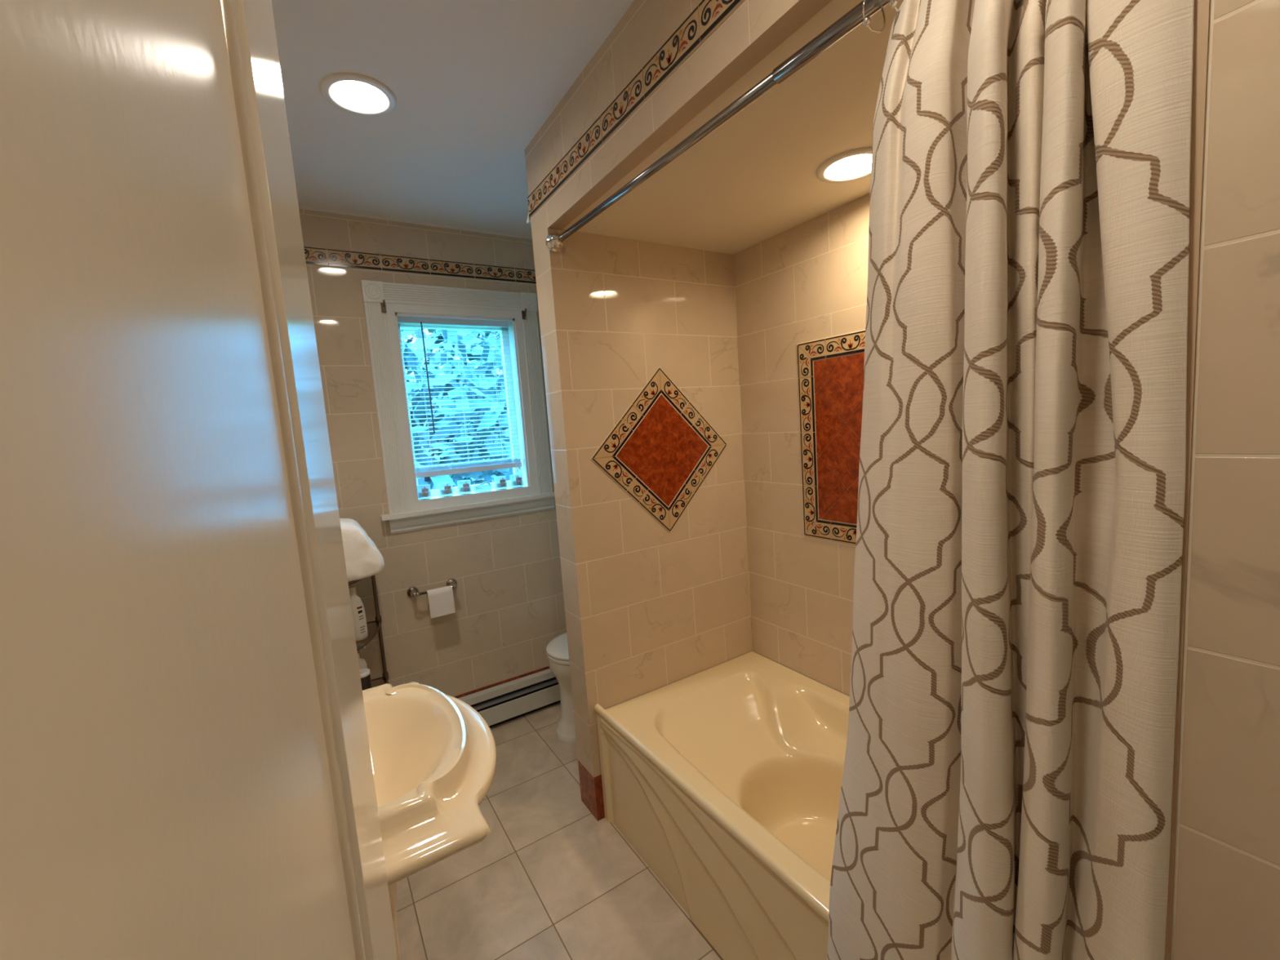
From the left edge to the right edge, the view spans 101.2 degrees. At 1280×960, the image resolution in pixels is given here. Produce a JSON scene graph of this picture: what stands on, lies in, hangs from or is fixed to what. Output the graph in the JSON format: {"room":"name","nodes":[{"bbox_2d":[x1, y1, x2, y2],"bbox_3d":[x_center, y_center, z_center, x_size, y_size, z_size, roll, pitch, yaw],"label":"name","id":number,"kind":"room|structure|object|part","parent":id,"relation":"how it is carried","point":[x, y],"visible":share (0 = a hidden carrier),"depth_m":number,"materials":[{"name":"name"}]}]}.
{"room":"bathroom","nodes":[
{"label":"bathroom","id":0,"kind":"room"},
{"bbox_2d":[298,208,566,697],"bbox_3d":[-0.845,0.026,2.635,2.014,2.440,0.140,-8,7,-32],"label":"wall","id":1,"kind":"structure","parent":0,"point":[508,599],"depth_m":2.46,"materials":[{"name":"tile"}]},
{"bbox_2d":[298,205,532,239],"bbox_3d":[-0.890,-1.175,2.444,1.814,0.010,0.008,-8,7,-32],"label":"trim","id":2,"kind":"structure","parent":1,"relation":"attached to","point":[300,206],"depth_m":2.35,"materials":[{"name":"white paint"}]},
{"bbox_2d":[303,246,536,284],"bbox_3d":[-0.877,-0.989,2.465,1.814,0.070,0.006,-8,7,-32],"label":"trim","id":3,"kind":"structure","parent":1,"relation":"attached to","point":[313,255],"depth_m":2.37,"materials":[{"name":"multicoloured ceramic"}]},
{"bbox_2d":[406,578,457,597],"bbox_3d":[-0.966,0.513,2.465,0.228,0.052,0.068,-8,7,-32],"label":"paper holder","id":4,"kind":"object","parent":1,"relation":"attached to","point":[412,592],"visible":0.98,"depth_m":2.44,"materials":[{"name":"silver metal"}]},
{"bbox_3d":[-1.040,0.524,2.419,0.052,0.052,0.068,-8,7,-32],"label":"post","id":5,"kind":"part","parent":4,"relation":"part of","materials":[{"name":"silver metal"}]},
{"bbox_2d":[426,585,455,617],"bbox_3d":[-0.933,0.566,2.459,0.109,0.125,0.053,-8,7,-32],"label":"paper roll","id":6,"kind":"object","parent":4,"relation":"hanging from","point":[441,600],"visible":0.99,"depth_m":2.44,"materials":[{"name":"white paper"}]},
{"bbox_3d":[-0.892,0.503,2.512,0.052,0.052,0.068,-8,7,-32],"label":"post","id":7,"kind":"part","parent":4,"relation":"part of","materials":[{"name":"silver metal"}]},
{"bbox_2d":[360,280,555,534],"bbox_3d":[-0.858,-0.352,2.574,0.862,1.114,0.186,-8,7,-32],"label":"window","id":8,"kind":"structure","parent":1,"relation":"in","point":[408,512],"depth_m":2.50,"materials":[{"name":"white paint"}]},
{"bbox_2d":[380,299,386,312],"bbox_3d":[-1.114,-0.755,2.289,0.020,0.047,0.038,-8,7,-32],"label":"rod bracket","id":9,"kind":"object","parent":8,"relation":"attached to","point":[383,304],"visible":1,"depth_m":2.30,"materials":[{"name":"brown metal"}]},
{"bbox_3d":[-1.127,-0.311,2.341,0.082,0.931,0.018,-8,7,-32],"label":"casing","id":10,"kind":"part","parent":8,"relation":"part of","materials":[{"name":"white paint"}]},
{"bbox_2d":[417,486,430,497],"bbox_3d":[-1.017,0.057,2.476,0.062,0.066,0.070,-8,7,-32],"label":"candle cup","id":11,"kind":"object","parent":8,"relation":"on","point":[424,492],"visible":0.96,"depth_m":2.45,"materials":[{"name":"clear glass"}]},
{"bbox_2d":[417,491,430,497],"bbox_3d":[-1.018,0.067,2.480,0.052,0.022,0.052,-8,7,-32],"label":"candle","id":12,"kind":"object","parent":11,"relation":"on","point":[422,494],"depth_m":2.46,"materials":[{"name":"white wax"}]},
{"bbox_2d":[440,484,452,494],"bbox_3d":[-0.932,0.046,2.529,0.062,0.066,0.070,-8,7,-32],"label":"candle cup","id":13,"kind":"object","parent":8,"relation":"on","point":[447,490],"visible":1,"depth_m":2.51,"materials":[{"name":"clear glass"}]},
{"bbox_2d":[440,488,452,494],"bbox_3d":[-0.933,0.055,2.533,0.052,0.022,0.052,-8,7,-32],"label":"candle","id":14,"kind":"object","parent":13,"relation":"on","point":[446,491],"depth_m":2.51,"materials":[{"name":"white wax"}]},
{"bbox_3d":[-0.864,-0.858,2.474,0.626,0.089,0.018,-8,7,-32],"label":"head casing","id":15,"kind":"part","parent":8,"relation":"part of","materials":[{"name":"white paint"}]},
{"bbox_2d":[397,315,521,478],"bbox_3d":[-0.866,-0.396,2.580,0.530,0.769,0.046,-8,7,-32],"label":"window blind","id":16,"kind":"object","parent":8,"relation":"attached to","point":[454,469],"visible":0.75,"depth_m":2.57,"materials":[{"name":"white plastic"}]},
{"bbox_3d":[-0.847,-0.052,2.624,0.526,0.025,0.027,-8,7,-32],"label":"rail","id":17,"kind":"part","parent":16,"relation":"part of","materials":[{"name":"white plastic"}]},
{"bbox_3d":[-0.658,-0.411,2.701,0.022,0.744,0.010,-8,7,-32],"label":"pull cord","id":18,"kind":"part","parent":16,"relation":"part of","materials":[{"name":"white plastic"}]},
{"bbox_3d":[-0.899,-0.363,2.638,0.553,0.849,0.032,-8,7,-32],"label":"sash","id":19,"kind":"part","parent":8,"relation":"part of","materials":[{"name":"white paint"}]},
{"bbox_2d":[458,482,470,492],"bbox_3d":[-0.859,0.036,2.575,0.062,0.066,0.070,-8,7,-32],"label":"candle cup","id":20,"kind":"object","parent":8,"relation":"on","point":[465,487],"visible":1,"depth_m":2.55,"materials":[{"name":"clear glass"}]},
{"bbox_2d":[458,486,470,492],"bbox_3d":[-0.860,0.045,2.579,0.052,0.022,0.052,-8,7,-32],"label":"candle","id":21,"kind":"object","parent":20,"relation":"on","point":[463,489],"depth_m":2.55,"materials":[{"name":"white wax"}]},
{"bbox_2d":[475,481,490,490],"bbox_3d":[-0.785,0.035,2.626,0.092,0.046,0.048,-8,7,-32],"label":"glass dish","id":22,"kind":"object","parent":8,"relation":"on","point":[477,486],"visible":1,"depth_m":2.62,"materials":[{"name":"clear glass"}]},
{"bbox_2d":[495,477,506,487],"bbox_3d":[-0.706,0.015,2.670,0.062,0.066,0.070,-8,7,-32],"label":"candle cup","id":23,"kind":"object","parent":8,"relation":"on","point":[500,484],"visible":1,"depth_m":2.65,"materials":[{"name":"clear glass"}]},
{"bbox_2d":[495,482,506,487],"bbox_3d":[-0.708,0.024,2.675,0.052,0.022,0.052,-8,7,-32],"label":"candle","id":24,"kind":"object","parent":23,"relation":"on","point":[498,484],"depth_m":2.65,"materials":[{"name":"white wax"}]},
{"bbox_2d":[511,475,521,485],"bbox_3d":[-0.636,0.005,2.714,0.062,0.066,0.070,-8,7,-32],"label":"candle cup","id":25,"kind":"object","parent":8,"relation":"on","point":[518,481],"visible":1,"depth_m":2.69,"materials":[{"name":"clear glass"}]},
{"bbox_2d":[511,480,521,485],"bbox_3d":[-0.638,0.015,2.719,0.052,0.022,0.052,-8,7,-32],"label":"candle","id":26,"kind":"object","parent":25,"relation":"on","point":[516,482],"depth_m":2.69,"materials":[{"name":"white wax"}]},
{"bbox_2d":[521,308,526,319],"bbox_3d":[-0.574,-0.829,2.628,0.020,0.047,0.038,-8,7,-32],"label":"rod bracket","id":27,"kind":"object","parent":8,"relation":"attached to","point":[523,313],"visible":1,"depth_m":2.64,"materials":[{"name":"brown metal"}]},
{"bbox_3d":[-0.531,-0.393,2.715,0.082,0.931,0.018,-8,7,-32],"label":"casing","id":28,"kind":"part","parent":8,"relation":"part of","materials":[{"name":"white paint"}]},
{"bbox_2d":[453,666,549,698],"bbox_3d":[-0.729,1.139,2.692,1.814,0.205,0.004,-8,7,-32],"label":"baseboard","id":29,"kind":"structure","parent":1,"relation":"attached to","point":[547,667],"depth_m":2.69,"materials":[{"name":"ceramic"}]},
{"bbox_2d":[271,0,634,236],"bbox_3d":[-0.093,-1.181,1.174,2.014,0.160,3.282,-8,7,-32],"label":"ceiling","id":30,"kind":"structure","parent":0,"point":[473,82],"depth_m":1.50,"materials":[{"name":"white paint"}]},
{"bbox_2d":[320,72,396,116],"bbox_3d":[-0.793,-1.111,1.480,0.192,0.068,0.192,-8,7,-32],"label":"ceiling light","id":31,"kind":"object","parent":30,"relation":"attached to","point":[356,94],"visible":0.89,"depth_m":1.48,"materials":[{"name":"white paint"}]},
{"bbox_2d":[396,702,722,959],"bbox_3d":[0.426,1.377,0.903,2.014,0.050,4.562,-8,7,-32],"label":"floor","id":32,"kind":"structure","parent":0,"point":[548,880],"depth_m":1.70,"materials":[{"name":"tile"}]},
{"bbox_2d":[348,574,388,684],"bbox_3d":[-1.204,0.857,2.085,0.412,0.958,0.459,-8,7,-32],"label":"corner shelf","id":33,"kind":"object","parent":32,"relation":"on","point":[378,621],"visible":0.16,"depth_m":2.31,"materials":[{"name":"brown metal"}]},
{"bbox_2d":[348,586,368,641],"bbox_3d":[-1.134,0.529,2.089,0.074,0.215,0.054,-8,7,-32],"label":"lotion bottle","id":34,"kind":"object","parent":33,"relation":"on","point":[358,613],"visible":0.69,"depth_m":2.08,"materials":[{"name":"white plastic"}]},
{"bbox_2d":[355,642,367,669],"bbox_3d":[-1.158,0.780,2.160,0.068,0.226,0.068,-3,6,13],"label":"pump dispenser","id":35,"kind":"object","parent":33,"relation":"on","point":[362,664],"visible":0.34,"depth_m":2.15,"materials":[{"name":"white plastic"}]},
{"bbox_3d":[-1.149,0.689,2.156,0.045,0.046,0.014,-7,7,-23],"label":"pump spout","id":36,"kind":"part","parent":35,"relation":"part of","materials":[{"name":"white plastic"}]},
{"bbox_2d":[339,518,384,582],"bbox_3d":[-1.223,0.276,2.047,0.380,0.224,0.318,-8,7,-32],"label":"towel","id":37,"kind":"object","parent":33,"relation":"on","point":[363,559],"visible":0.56,"depth_m":1.98,"materials":[{"name":"white fabric"}]},
{"bbox_2d":[359,668,372,690],"bbox_3d":[-1.085,0.824,2.067,0.057,0.149,0.057,-8,7,-32],"label":"jar","id":38,"kind":"object","parent":33,"relation":"on","point":[365,675],"visible":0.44,"depth_m":2.05,"materials":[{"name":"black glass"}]},
{"bbox_3d":[-1.137,0.825,2.338,0.024,0.958,0.024,-8,7,-32],"label":"post","id":39,"kind":"part","parent":33,"relation":"part of","materials":[{"name":"brown metal"}]},
{"bbox_2d":[362,681,497,959],"bbox_3d":[-0.521,0.955,1.080,0.496,0.882,0.644,-8,7,-32],"label":"pedestal sink","id":40,"kind":"object","parent":32,"relation":"on","point":[433,755],"visible":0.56,"depth_m":1.02,"materials":[{"name":"beige ceramic"}]},
{"bbox_2d":[457,668,560,728],"bbox_3d":[-0.558,1.125,2.763,1.440,0.194,0.057,-8,7,-32],"label":"baseboard heater","id":41,"kind":"object","parent":32,"relation":"on","point":[503,703],"visible":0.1,"depth_m":2.70,"materials":[{"name":"white metal"}]},
{"bbox_2d":[457,668,555,705],"bbox_3d":[-0.567,1.046,2.760,1.440,0.035,0.042,-8,7,-32],"label":"hood","id":42,"kind":"object","parent":41,"relation":"attached to","point":[506,690],"depth_m":2.68,"materials":[{"name":"metal"}]},
{"bbox_3d":[-0.544,1.152,2.747,1.440,0.086,0.008,-8,7,-32],"label":"panel","id":43,"kind":"part","parent":41,"relation":"part of","materials":[{"name":"white metal"}]},
{"bbox_2d":[546,631,576,743],"bbox_3d":[-0.120,0.821,2.668,0.726,0.755,0.480,-8,7,-32],"label":"toilet","id":44,"kind":"object","parent":32,"relation":"on","point":[557,651],"visible":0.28,"depth_m":2.49,"materials":[{"name":"white ceramic"}]},
{"bbox_3d":[-0.223,0.786,2.601,0.490,0.028,0.370,-8,7,-32],"label":"lid","id":45,"kind":"part","parent":44,"relation":"part of","materials":[{"name":"white ceramic"}]},
{"bbox_3d":[-0.221,0.811,2.603,0.490,0.018,0.370,-8,7,-32],"label":"seat","id":46,"kind":"part","parent":44,"relation":"part of","materials":[{"name":"white ceramic"}]},
{"bbox_2d":[594,651,849,959],"bbox_3d":[0.586,1.046,1.531,0.800,0.452,1.513,-8,7,-32],"label":"bathtub","id":47,"kind":"object","parent":32,"relation":"on","point":[725,779],"visible":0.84,"depth_m":1.74,"materials":[{"name":"beige ceramic"}]},
{"bbox_2d":[524,129,752,821],"bbox_3d":[0.066,0.018,2.118,0.824,2.440,0.138,-8,7,-32],"label":"wall partition","id":48,"kind":"structure","parent":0,"point":[648,607],"depth_m":1.98,"materials":[{"name":"tile"}]},
{"bbox_2d":[590,366,727,533],"bbox_3d":[0.096,-0.113,2.044,0.648,0.648,0.006,-8,7,-32],"label":"diamond tile inset","id":49,"kind":"structure","parent":48,"relation":"attached to","point":[661,450],"depth_m":2.03,"materials":[{"name":"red tile"}]},
{"bbox_2d":[545,0,889,253],"bbox_3d":[0.135,-0.749,1.132,0.062,0.074,1.520,-8,7,-33],"label":"shower rod","id":50,"kind":"object","parent":48,"relation":"attached to","point":[854,18],"visible":1,"depth_m":1.00,"materials":[{"name":"silver metal"}]},
{"bbox_2d":[862,0,885,33],"bbox_3d":[0.357,-0.716,0.802,0.055,0.062,0.011,-8,7,-32],"label":"ring","id":51,"kind":"object","parent":50,"relation":"hanging from","point":[866,21],"visible":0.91,"depth_m":0.80,"materials":[{"name":"silver metal"}]},
{"bbox_2d":[888,0,899,13],"bbox_3d":[0.381,-0.713,0.768,0.055,0.062,0.011,-8,7,-32],"label":"ring","id":52,"kind":"object","parent":50,"relation":"hanging from","point":[892,3],"visible":0.65,"depth_m":0.76,"materials":[{"name":"silver metal"}]},
{"bbox_3d":[0.506,-0.700,0.581,0.055,0.062,0.011,-8,7,-32],"label":"ring","id":53,"kind":"object","parent":50,"relation":"hanging from","visible":0},
{"bbox_2d":[826,0,1194,959],"bbox_3d":[0.466,0.259,0.789,0.155,1.905,0.498,-8,7,-32],"label":"shower curtain","id":54,"kind":"object","parent":53,"relation":"hanging from","point":[1006,787],"visible":1,"depth_m":0.66,"materials":[{"name":"fabric"}]},
{"bbox_2d":[539,0,903,254],"bbox_3d":[0.436,-0.997,1.308,0.824,0.308,1.518,-8,7,-32],"label":"ceiling","id":55,"kind":"structure","parent":0,"point":[753,180],"depth_m":1.30,"materials":[{"name":"paint"}]},
{"bbox_2d":[816,146,871,182],"bbox_3d":[0.588,-0.898,1.455,0.192,0.068,0.192,-8,7,-32],"label":"ceiling light","id":56,"kind":"object","parent":55,"relation":"attached to","point":[852,165],"visible":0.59,"depth_m":1.48,"materials":[{"name":"white glass"}]},
{"bbox_2d":[733,192,870,696],"bbox_3d":[0.807,-0.001,1.808,0.100,2.440,3.022,-8,7,-32],"label":"wall","id":57,"kind":"structure","parent":0,"point":[807,281],"depth_m":2.04,"materials":[{"name":"tile"}]},
{"bbox_2d":[796,328,865,545],"bbox_3d":[0.838,-0.123,1.633,0.006,0.729,0.858,-8,7,-32],"label":"tile panel inset","id":58,"kind":"object","parent":57,"relation":"attached to","point":[830,370],"visible":0.32,"depth_m":1.87,"materials":[{"name":"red tile"}]},
{"bbox_2d":[1170,0,1279,959],"bbox_3d":[1.073,0.116,0.536,0.824,2.440,0.582,-8,7,-32],"label":"wall","id":59,"kind":"structure","parent":0,"point":[1226,905],"depth_m":0.52,"materials":[{"name":"tile"}]},
{"bbox_2d":[526,0,744,223],"bbox_3d":[0.048,-0.909,1.163,0.011,0.081,1.679,-8,7,-32],"label":"trim","id":60,"kind":"structure","parent":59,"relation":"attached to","point":[706,17],"depth_m":1.23,"materials":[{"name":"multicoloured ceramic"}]},
{"bbox_2d":[1164,0,1209,959],"bbox_3d":[0.583,0.297,0.577,0.006,2.140,0.011,-8,7,-32],"label":"trim","id":61,"kind":"structure","parent":59,"relation":"attached to","point":[1202,7],"depth_m":0.52,"materials":[{"name":"tile"}]},
{"bbox_3d":[0.455,0.244,-0.265,1.090,2.440,0.120,-8,7,-32],"label":"wall","id":62,"kind":"structure","parent":0,"visible":0},
{"bbox_2d":[0,0,397,959],"bbox_3d":[0.030,0.443,0.035,0.101,2.020,0.740,-7,7,-26],"label":"door","id":63,"kind":"structure","parent":62,"relation":"in","point":[186,771],"depth_m":0.07,"materials":[{"name":"beige paint"}]},
{"bbox_3d":[0.011,0.396,0.021,0.005,1.660,0.468,-7,7,-26],"label":"panel moulding","id":64,"kind":"part","parent":63,"relation":"part of","materials":[{"name":"beige paint"}]},
{"bbox_3d":[0.001,0.447,0.020,0.035,2.020,0.740,-7,7,-26],"label":"frame","id":65,"kind":"part","parent":63,"relation":"part of","materials":[{"name":"beige paint"}]},
{"label":"outside","id":66,"kind":"structure","parent":0,"visible":0},
{"bbox_3d":[-4.860,3.827,11.910,26.000,0.100,18.478,-8,7,-32],"label":"ground","id":67,"kind":"structure","parent":66,"visible":0},
{"bbox_2d":[400,328,441,451],"bbox_3d":[-8.675,-1.758,13.731,6.902,11.133,5.582,-8,7,-32],"label":"tree","id":68,"kind":"object","parent":67,"relation":"on","point":[412,334],"visible":0.02,"depth_m":14.67,"materials":[{"name":"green plant"}]},
{"bbox_2d":[400,328,513,491],"bbox_3d":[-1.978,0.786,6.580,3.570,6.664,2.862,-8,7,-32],"label":"window pane","id":69,"kind":"object","parent":67,"relation":"on","point":[433,482],"visible":0.27,"depth_m":5.81,"materials":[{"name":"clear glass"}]},
{"bbox_2d":[435,331,506,481],"bbox_3d":[-2.849,-2.853,17.843,7.685,11.628,6.213,-8,7,-32],"label":"tree","id":70,"kind":"object","parent":67,"relation":"on","point":[496,331],"visible":0.02,"depth_m":17.34,"materials":[{"name":"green plant"}]},
{"bbox_2d":[435,330,509,484],"bbox_3d":[-2.218,-0.773,12.132,4.844,8.620,3.961,-8,7,-32],"label":"tree","id":71,"kind":"object","parent":67,"relation":"on","point":[449,344],"visible":0.02,"depth_m":11.12,"materials":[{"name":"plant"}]}
]}

